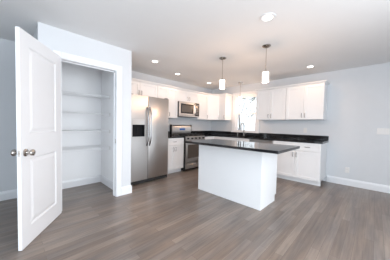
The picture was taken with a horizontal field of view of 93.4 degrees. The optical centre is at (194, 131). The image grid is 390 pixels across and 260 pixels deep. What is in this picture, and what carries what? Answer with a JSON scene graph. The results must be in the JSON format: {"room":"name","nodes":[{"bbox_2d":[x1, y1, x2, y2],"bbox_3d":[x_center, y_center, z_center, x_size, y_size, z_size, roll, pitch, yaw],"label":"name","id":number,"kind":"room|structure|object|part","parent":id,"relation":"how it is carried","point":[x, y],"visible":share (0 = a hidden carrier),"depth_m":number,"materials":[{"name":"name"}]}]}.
{"room":"kitchen","nodes":[
{"label":"kitchen","id":0,"kind":"room"},
{"bbox_2d":[37,22,131,186],"bbox_3d":[-1.567,-0.136,2.770,0.115,2.433,1.217,3,3,44],"label":"wall","id":1,"kind":"structure","parent":0,"point":[54,38],"depth_m":2.85,"materials":[{"name":"grey paint"}]},
{"bbox_2d":[11,26,61,250],"bbox_3d":[-1.686,0.076,2.038,0.185,2.045,0.770,1,2,-13],"label":"door","id":2,"kind":"structure","parent":1,"relation":"in","point":[38,68],"depth_m":1.91,"materials":[{"name":"white paint"}]},
{"bbox_3d":[-1.672,0.202,1.723,0.077,0.072,0.072,1,2,-13],"label":"knob","id":3,"kind":"part","parent":2,"relation":"part of","materials":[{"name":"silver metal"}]},
{"bbox_3d":[-1.567,0.203,1.746,0.077,0.072,0.072,1,2,-13],"label":"knob","id":4,"kind":"part","parent":2,"relation":"part of","materials":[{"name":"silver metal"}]},
{"bbox_2d":[53,50,121,196],"bbox_3d":[-1.572,0.013,2.762,0.136,2.135,0.903,3,3,44],"label":"trim","id":5,"kind":"structure","parent":1,"relation":"attached to","point":[65,57],"depth_m":2.98,"materials":[{"name":"white paint"}]},
{"bbox_2d":[61,61,112,180],"bbox_3d":[-1.936,-0.154,3.112,0.890,2.432,0.954,3,3,44],"label":"wall","id":6,"kind":"structure","parent":0,"point":[80,79],"depth_m":3.51,"materials":[{"name":"white paint"}]},
{"bbox_2d":[62,145,109,152],"bbox_3d":[-2.081,0.312,3.262,0.486,0.058,0.940,3,3,44],"label":"wire shelf","id":7,"kind":"object","parent":6,"relation":"attached to","point":[91,145],"visible":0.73,"depth_m":3.29,"materials":[{"name":"white metal"}]},
{"bbox_2d":[62,91,109,98],"bbox_3d":[-2.063,-0.632,3.230,0.486,0.058,0.940,3,3,44],"label":"wire shelf","id":8,"kind":"object","parent":6,"relation":"attached to","point":[63,92],"visible":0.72,"depth_m":3.25,"materials":[{"name":"white metal"}]},
{"bbox_2d":[62,111,109,115],"bbox_3d":[-2.069,-0.312,3.241,0.486,0.058,0.940,3,3,44],"label":"wire shelf","id":9,"kind":"object","parent":6,"relation":"attached to","point":[70,112],"visible":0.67,"depth_m":3.21,"materials":[{"name":"white metal"}]},
{"bbox_2d":[63,130,109,132],"bbox_3d":[-2.075,0.003,3.251,0.486,0.058,0.940,3,3,44],"label":"wire shelf","id":10,"kind":"object","parent":6,"relation":"attached to","point":[63,130],"visible":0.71,"depth_m":3.22,"materials":[{"name":"white metal"}]},
{"bbox_2d":[62,175,112,189],"bbox_3d":[-1.955,0.991,3.159,0.868,0.140,0.924,3,3,44],"label":"baseboard","id":11,"kind":"structure","parent":6,"relation":"attached to","point":[99,178],"depth_m":3.52,"materials":[{"name":"white paint"}]},
{"bbox_2d":[0,38,211,191],"bbox_3d":[-1.924,-0.183,3.962,0.285,2.433,7.400,3,3,44],"label":"wall","id":12,"kind":"structure","parent":0,"point":[8,131],"depth_m":2.83,"materials":[{"name":"grey paint"}]},
{"bbox_2d":[0,189,16,200],"bbox_3d":[-3.560,0.995,2.146,0.015,0.140,2.491,3,3,44],"label":"baseboard","id":13,"kind":"structure","parent":12,"relation":"attached to","point":[9,194],"depth_m":2.83,"materials":[{"name":"white paint"}]},
{"bbox_2d":[131,80,157,97],"bbox_3d":[-1.327,-0.927,4.166,0.388,0.328,0.912,3,3,44],"label":"upper cabinet","id":14,"kind":"object","parent":12,"relation":"attached to","point":[137,88],"visible":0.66,"depth_m":4.13,"materials":[{"name":"white paint"}]},
{"bbox_3d":[-1.380,-0.920,3.898,0.021,0.320,0.451,3,3,44],"label":"door","id":15,"kind":"part","parent":14,"relation":"part of","materials":[{"name":"white paint"}]},
{"bbox_3d":[-1.060,-0.925,4.223,0.021,0.320,0.451,3,3,44],"label":"door","id":16,"kind":"part","parent":14,"relation":"part of","materials":[{"name":"white paint"}]},
{"bbox_2d":[157,86,177,117],"bbox_3d":[-0.789,-0.722,4.724,0.388,0.756,0.627,3,3,44],"label":"upper cabinet","id":17,"kind":"object","parent":12,"relation":"attached to","point":[171,94],"visible":0.58,"depth_m":4.69,"materials":[{"name":"white paint"}]},
{"bbox_3d":[-0.792,-0.715,4.507,0.021,0.750,0.308,3,3,44],"label":"door","id":18,"kind":"part","parent":17,"relation":"part of","materials":[{"name":"white paint"}]},
{"bbox_3d":[-0.572,-0.718,4.730,0.021,0.750,0.308,3,3,44],"label":"door","id":19,"kind":"part","parent":17,"relation":"part of","materials":[{"name":"white paint"}]},
{"bbox_2d":[178,90,197,102],"bbox_3d":[-0.297,-0.956,5.211,0.388,0.303,0.757,3,3,44],"label":"upper cabinet","id":20,"kind":"object","parent":12,"relation":"attached to","point":[185,96],"visible":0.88,"depth_m":5.08,"materials":[{"name":"white paint"}]},
{"bbox_3d":[-0.323,-0.949,4.971,0.021,0.295,0.373,3,3,44],"label":"door","id":21,"kind":"part","parent":20,"relation":"part of","materials":[{"name":"white paint"}]},
{"bbox_2d":[177,101,198,117],"bbox_3d":[-0.275,-0.602,5.194,0.467,0.397,0.752,3,3,44],"label":"microwave","id":22,"kind":"object","parent":20,"relation":"attached to","point":[185,109],"visible":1,"depth_m":5.01,"materials":[{"name":"silver metal"}]},
{"bbox_3d":[-0.211,-0.609,5.012,0.029,0.367,0.582,3,3,44],"label":"door","id":23,"kind":"part","parent":22,"relation":"part of","materials":[{"name":"silver metal"}]},
{"bbox_3d":[0.054,-0.613,5.281,0.029,0.367,0.167,3,3,44],"label":"control panel","id":24,"kind":"part","parent":22,"relation":"part of","materials":[{"name":"silver metal"}]},
{"bbox_3d":[-0.058,-0.953,5.240,0.021,0.295,0.373,3,3,44],"label":"door","id":25,"kind":"part","parent":20,"relation":"part of","materials":[{"name":"white paint"}]},
{"bbox_2d":[189,94,207,119],"bbox_3d":[0.123,-0.736,5.650,0.388,0.756,0.447,3,3,44],"label":"upper cabinet","id":26,"kind":"object","parent":12,"relation":"attached to","point":[202,99],"visible":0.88,"depth_m":5.57,"materials":[{"name":"white paint"}]},
{"bbox_3d":[0.230,-0.731,5.545,0.021,0.750,0.444,3,3,44],"label":"door","id":27,"kind":"part","parent":26,"relation":"part of","materials":[{"name":"white paint"}]},
{"bbox_2d":[207,95,218,119],"bbox_3d":[0.576,-0.738,5.957,0.604,0.756,0.633,3,3,44],"label":"upper cabinet","id":28,"kind":"object","parent":12,"relation":"attached to","point":[213,101],"visible":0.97,"depth_m":5.72,"materials":[{"name":"white paint"}]},
{"bbox_2d":[0,167,389,259],"bbox_3d":[0.231,1.212,1.721,6.600,0.120,7.600,3,3,44],"label":"floor","id":29,"kind":"structure","parent":0,"point":[169,218],"depth_m":2.22,"materials":[{"name":"grey wood"}]},
{"bbox_2d":[131,93,168,185],"bbox_3d":[-1.157,0.157,4.017,0.844,1.776,0.905,3,3,44],"label":"refrigerator","id":30,"kind":"object","parent":29,"relation":"on","point":[149,115],"visible":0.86,"depth_m":3.74,"materials":[{"name":"silver metal"}]},
{"bbox_3d":[-1.117,-0.181,3.595,0.070,0.104,0.258,3,3,44],"label":"dispenser panel","id":31,"kind":"part","parent":30,"relation":"part of","materials":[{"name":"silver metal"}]},
{"bbox_3d":[-1.122,0.137,3.619,0.078,1.677,0.388,3,3,44],"label":"freezer door","id":32,"kind":"part","parent":30,"relation":"part of","materials":[{"name":"silver metal"}]},
{"bbox_3d":[-0.946,-0.094,3.679,0.088,0.791,0.028,3,3,41],"label":"door handle","id":33,"kind":"part","parent":30,"relation":"part of","materials":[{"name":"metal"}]},
{"bbox_3d":[-0.901,-0.094,3.724,0.028,0.791,0.088,-1,3,-42],"label":"door handle","id":34,"kind":"part","parent":30,"relation":"part of","materials":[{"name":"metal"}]},
{"bbox_3d":[-0.800,0.132,3.946,0.078,1.677,0.505,3,3,44],"label":"door","id":35,"kind":"part","parent":30,"relation":"part of","materials":[{"name":"silver metal"}]},
{"bbox_2d":[168,138,183,173],"bbox_3d":[-0.713,0.593,4.683,0.653,0.875,0.607,3,3,44],"label":"base cabinet","id":36,"kind":"object","parent":29,"relation":"on","point":[175,145],"visible":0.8,"depth_m":4.52,"materials":[{"name":"white paint"}]},
{"bbox_3d":[-0.618,0.644,4.378,0.021,0.590,0.298,3,3,44],"label":"door","id":37,"kind":"part","parent":36,"relation":"part of","materials":[{"name":"white paint"}]},
{"bbox_2d":[168,131,183,137],"bbox_3d":[-0.713,0.086,4.665,0.637,0.139,0.619,3,3,44],"label":"countertop","id":38,"kind":"structure","parent":36,"relation":"on","point":[169,136],"depth_m":4.54,"materials":[{"name":"black stone"}]},
{"bbox_3d":[-0.505,0.256,4.473,0.021,0.172,0.604,3,3,44],"label":"drawer","id":39,"kind":"part","parent":36,"relation":"part of","materials":[{"name":"white paint"}]},
{"bbox_3d":[-0.406,0.641,4.594,0.021,0.590,0.298,3,3,44],"label":"door","id":40,"kind":"part","parent":36,"relation":"part of","materials":[{"name":"white paint"}]},
{"bbox_2d":[170,125,204,170],"bbox_3d":[-0.189,0.425,5.126,0.709,1.202,0.754,3,3,44],"label":"gas range","id":41,"kind":"object","parent":29,"relation":"on","point":[191,151],"visible":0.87,"depth_m":4.89,"materials":[{"name":"silver metal"}]},
{"bbox_2d":[176,135,204,136],"bbox_3d":[-0.185,0.113,5.117,0.565,0.016,0.754,3,3,44],"label":"cooktop","id":42,"kind":"object","parent":41,"relation":"in","point":[176,135],"depth_m":4.88,"materials":[{"name":"black glass"}]},
{"bbox_3d":[-0.005,0.895,4.952,0.040,0.153,0.726,3,3,44],"label":"storage drawer","id":43,"kind":"part","parent":41,"relation":"part of","materials":[{"name":"silver metal"}]},
{"bbox_3d":[0.003,0.524,4.938,0.042,0.575,0.726,3,3,44],"label":"oven door","id":44,"kind":"part","parent":41,"relation":"part of","materials":[{"name":"silver metal"}]},
{"bbox_3d":[0.009,0.182,4.928,0.039,0.100,0.726,3,3,44],"label":"control panel","id":45,"kind":"part","parent":41,"relation":"part of","materials":[{"name":"silver metal"}]},
{"bbox_2d":[221,137,248,141],"bbox_3d":[1.270,0.611,5.280,0.902,0.875,0.653,3,3,44],"label":"base cabinet","id":46,"kind":"object","parent":29,"relation":"on","point":[222,138],"visible":0.1,"depth_m":5.04,"materials":[{"name":"white paint"}]},
{"bbox_2d":[198,145,276,210],"bbox_3d":[0.703,0.670,3.233,1.220,0.876,0.572,3,3,44],"label":"kitchen island","id":47,"kind":"object","parent":29,"relation":"on","point":[244,177],"visible":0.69,"depth_m":2.89,"materials":[{"name":"white paint"}]},
{"bbox_3d":[0.275,0.648,3.654,0.018,0.876,0.572,3,3,44],"label":"panel","id":48,"kind":"part","parent":47,"relation":"part of","materials":[{"name":"white paint"}]},
{"bbox_2d":[185,139,299,153],"bbox_3d":[0.706,0.218,3.061,1.644,0.037,0.873,3,3,44],"label":"island countertop","id":49,"kind":"structure","parent":47,"relation":"on","point":[242,145],"depth_m":2.75,"materials":[{"name":"black stone"}]},
{"bbox_3d":[1.131,0.693,2.812,0.018,0.876,0.572,3,3,44],"label":"panel","id":50,"kind":"part","parent":47,"relation":"part of","materials":[{"name":"white paint"}]},
{"bbox_2d":[249,139,273,143],"bbox_3d":[1.795,0.639,4.733,0.605,0.858,0.640,3,3,44],"label":"dishwasher","id":51,"kind":"object","parent":29,"relation":"on","point":[250,140],"visible":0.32,"depth_m":4.50,"materials":[{"name":"silver metal"}]},
{"bbox_2d":[273,141,326,185],"bbox_3d":[2.367,0.668,4.201,0.942,0.875,0.653,3,3,44],"label":"base cabinet","id":52,"kind":"object","parent":29,"relation":"on","point":[306,164],"visible":0.68,"depth_m":3.91,"materials":[{"name":"white paint"}]},
{"bbox_3d":[2.007,0.315,4.153,0.468,0.172,0.021,3,3,44],"label":"drawer","id":53,"kind":"part","parent":52,"relation":"part of","materials":[{"name":"white paint"}]},
{"bbox_3d":[2.000,0.701,4.166,0.466,0.590,0.021,3,3,44],"label":"door","id":54,"kind":"part","parent":52,"relation":"part of","materials":[{"name":"white paint"}]},
{"bbox_3d":[2.335,0.719,3.836,0.466,0.590,0.021,3,3,44],"label":"door","id":55,"kind":"part","parent":52,"relation":"part of","materials":[{"name":"white paint"}]},
{"bbox_3d":[2.342,0.332,3.823,0.468,0.172,0.021,3,3,44],"label":"drawer","id":56,"kind":"part","parent":52,"relation":"part of","materials":[{"name":"white paint"}]},
{"bbox_3d":[0.648,0.577,5.915,0.863,0.875,0.620,3,3,44],"label":"base cabinet","id":57,"kind":"object","parent":29,"relation":"on","visible":0},
{"bbox_2d":[191,131,328,143],"bbox_3d":[1.387,0.119,4.861,3.357,0.139,1.074,3,3,44],"label":"countertop","id":58,"kind":"structure","parent":57,"relation":"on","point":[316,139],"depth_m":4.72,"materials":[{"name":"black stone"}]},
{"bbox_2d":[0,0,389,89],"bbox_3d":[0.280,-1.355,1.633,6.600,0.150,7.600,3,3,44],"label":"ceiling","id":59,"kind":"structure","parent":0,"point":[189,38],"depth_m":2.41,"materials":[{"name":"paint"}]},
{"bbox_2d":[219,57,225,88],"bbox_3d":[0.501,-1.057,3.357,0.128,0.552,0.128,3,3,44],"label":"pendant light","id":60,"kind":"object","parent":59,"relation":"hanging from","point":[222,81],"visible":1,"depth_m":3.33,"materials":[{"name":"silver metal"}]},
{"bbox_3d":[0.497,-0.859,3.364,0.096,0.155,0.096,3,3,44],"label":"lamp shade","id":61,"kind":"part","parent":60,"relation":"part of","materials":[{"name":"white glass"}]},
{"bbox_2d":[238,82,242,101],"bbox_3d":[1.285,-1.106,5.223,0.128,0.552,0.128,3,3,44],"label":"pendant light","id":62,"kind":"object","parent":59,"relation":"hanging from","point":[240,83],"visible":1,"depth_m":5.20,"materials":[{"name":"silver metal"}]},
{"bbox_2d":[262,44,270,82],"bbox_3d":[1.085,-1.027,2.811,0.128,0.552,0.128,3,3,44],"label":"pendant light","id":63,"kind":"object","parent":59,"relation":"hanging from","point":[265,75],"visible":1,"depth_m":2.78,"materials":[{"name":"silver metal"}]},
{"bbox_3d":[1.081,-0.829,2.818,0.096,0.155,0.096,3,3,44],"label":"lamp shade","id":64,"kind":"part","parent":63,"relation":"part of","materials":[{"name":"white glass"}]},
{"bbox_2d":[259,13,275,21],"bbox_3d":[0.820,-1.280,2.071,0.176,0.007,0.176,3,3,44],"label":"recessed light","id":65,"kind":"object","parent":59,"relation":"in","point":[266,17],"visible":1,"depth_m":2.06,"materials":[{"name":"white paint"}]},
{"bbox_2d":[211,62,389,185],"bbox_3d":[2.830,-0.104,4.292,6.200,2.433,0.140,3,3,44],"label":"wall","id":66,"kind":"structure","parent":0,"point":[358,98],"depth_m":3.80,"materials":[{"name":"grey paint"}]},
{"bbox_2d":[219,95,231,119],"bbox_3d":[0.948,-0.725,5.763,0.237,0.756,0.388,3,3,44],"label":"upper cabinet","id":67,"kind":"object","parent":66,"relation":"attached to","point":[225,101],"visible":0.98,"depth_m":5.67,"materials":[{"name":"white paint"}]},
{"bbox_2d":[131,78,232,95],"bbox_3d":[-0.175,-1.114,4.762,0.534,0.047,3.380,3,3,44],"label":"crown molding","id":68,"kind":"structure","parent":67,"relation":"attached to","point":[132,79],"depth_m":4.74,"materials":[{"name":"white paint"}]},
{"bbox_3d":[0.842,-0.723,5.656,0.234,0.750,0.021,3,3,44],"label":"door","id":69,"kind":"part","parent":67,"relation":"part of","materials":[{"name":"white paint"}]},
{"bbox_2d":[231,90,258,132],"bbox_3d":[1.539,-0.567,5.525,0.912,1.217,0.185,3,3,44],"label":"window","id":70,"kind":"structure","parent":66,"relation":"in","point":[235,110],"depth_m":5.70,"materials":[{"name":"white paint"}]},
{"bbox_3d":[1.546,-0.268,5.540,0.668,0.564,0.030,3,3,44],"label":"sash","id":71,"kind":"part","parent":70,"relation":"part of","materials":[{"name":"white paint"}]},
{"bbox_3d":[1.579,-0.782,5.546,0.668,0.544,0.030,3,3,44],"label":"sash","id":72,"kind":"part","parent":70,"relation":"part of","materials":[{"name":"white paint"}]},
{"bbox_2d":[256,88,286,119],"bbox_3d":[1.998,-0.669,4.729,0.747,0.756,0.388,3,3,44],"label":"upper cabinet","id":73,"kind":"object","parent":66,"relation":"attached to","point":[270,104],"visible":0.96,"depth_m":4.59,"materials":[{"name":"white paint"}]},
{"bbox_3d":[1.760,-0.674,4.753,0.368,0.750,0.021,3,3,44],"label":"door","id":74,"kind":"part","parent":73,"relation":"part of","materials":[{"name":"white paint"}]},
{"bbox_3d":[2.026,-0.660,4.491,0.368,0.750,0.021,3,3,44],"label":"door","id":75,"kind":"part","parent":73,"relation":"part of","materials":[{"name":"white paint"}]},
{"bbox_2d":[255,80,329,90],"bbox_3d":[2.273,-1.057,4.453,1.568,0.047,0.386,3,3,44],"label":"crown molding","id":76,"kind":"structure","parent":73,"relation":"attached to","point":[323,81],"depth_m":4.19,"materials":[{"name":"white paint"}]},
{"bbox_2d":[286,83,327,119],"bbox_3d":[2.533,-0.641,4.204,0.747,0.756,0.388,3,3,44],"label":"upper cabinet","id":77,"kind":"object","parent":66,"relation":"attached to","point":[307,102],"visible":1,"depth_m":4.05,"materials":[{"name":"white paint"}]},
{"bbox_3d":[2.294,-0.646,4.227,0.368,0.750,0.021,3,3,44],"label":"door","id":78,"kind":"part","parent":77,"relation":"part of","materials":[{"name":"white paint"}]},
{"bbox_3d":[2.560,-0.632,3.966,0.368,0.750,0.021,3,3,44],"label":"door","id":79,"kind":"part","parent":77,"relation":"part of","materials":[{"name":"white paint"}]},
{"bbox_2d":[327,175,389,192],"bbox_3d":[3.950,1.105,3.098,2.840,0.140,0.015,3,3,44],"label":"baseboard","id":80,"kind":"structure","parent":66,"relation":"attached to","point":[349,182],"depth_m":3.71,"materials":[{"name":"white paint"}]},
{"bbox_2d":[377,128,389,134],"bbox_3d":[3.556,0.004,3.473,0.166,0.116,0.010,3,3,44],"label":"light switch","id":81,"kind":"object","parent":66,"relation":"attached to","point":[385,131],"visible":1,"depth_m":3.47,"materials":[{"name":"white plastic"}]},
{"bbox_3d":[-1.550,-0.161,3.504,0.891,2.433,0.146,3,3,44],"label":"wall","id":82,"kind":"structure","parent":0,"visible":0},
{"bbox_2d":[122,185,131,194],"bbox_3d":[-1.261,1.001,3.235,0.276,0.140,0.182,3,3,44],"label":"baseboard","id":83,"kind":"structure","parent":82,"relation":"attached to","point":[126,189],"depth_m":3.14,"materials":[{"name":"white paint"}]},
{"label":"outside","id":84,"kind":"structure","parent":0,"visible":0},
{"bbox_3d":[9.077,1.912,16.600,26.000,0.200,25.600,3,3,44],"label":"ground","id":85,"kind":"structure","parent":84,"visible":0},
{"bbox_2d":[238,97,255,129],"bbox_3d":[1.939,-1.805,10.857,4.255,7.352,2.562,0,2,-17],"label":"tree","id":86,"kind":"object","parent":85,"relation":"on","point":[250,97],"visible":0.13,"depth_m":11.35,"materials":[{"name":"green plant"}]}
]}

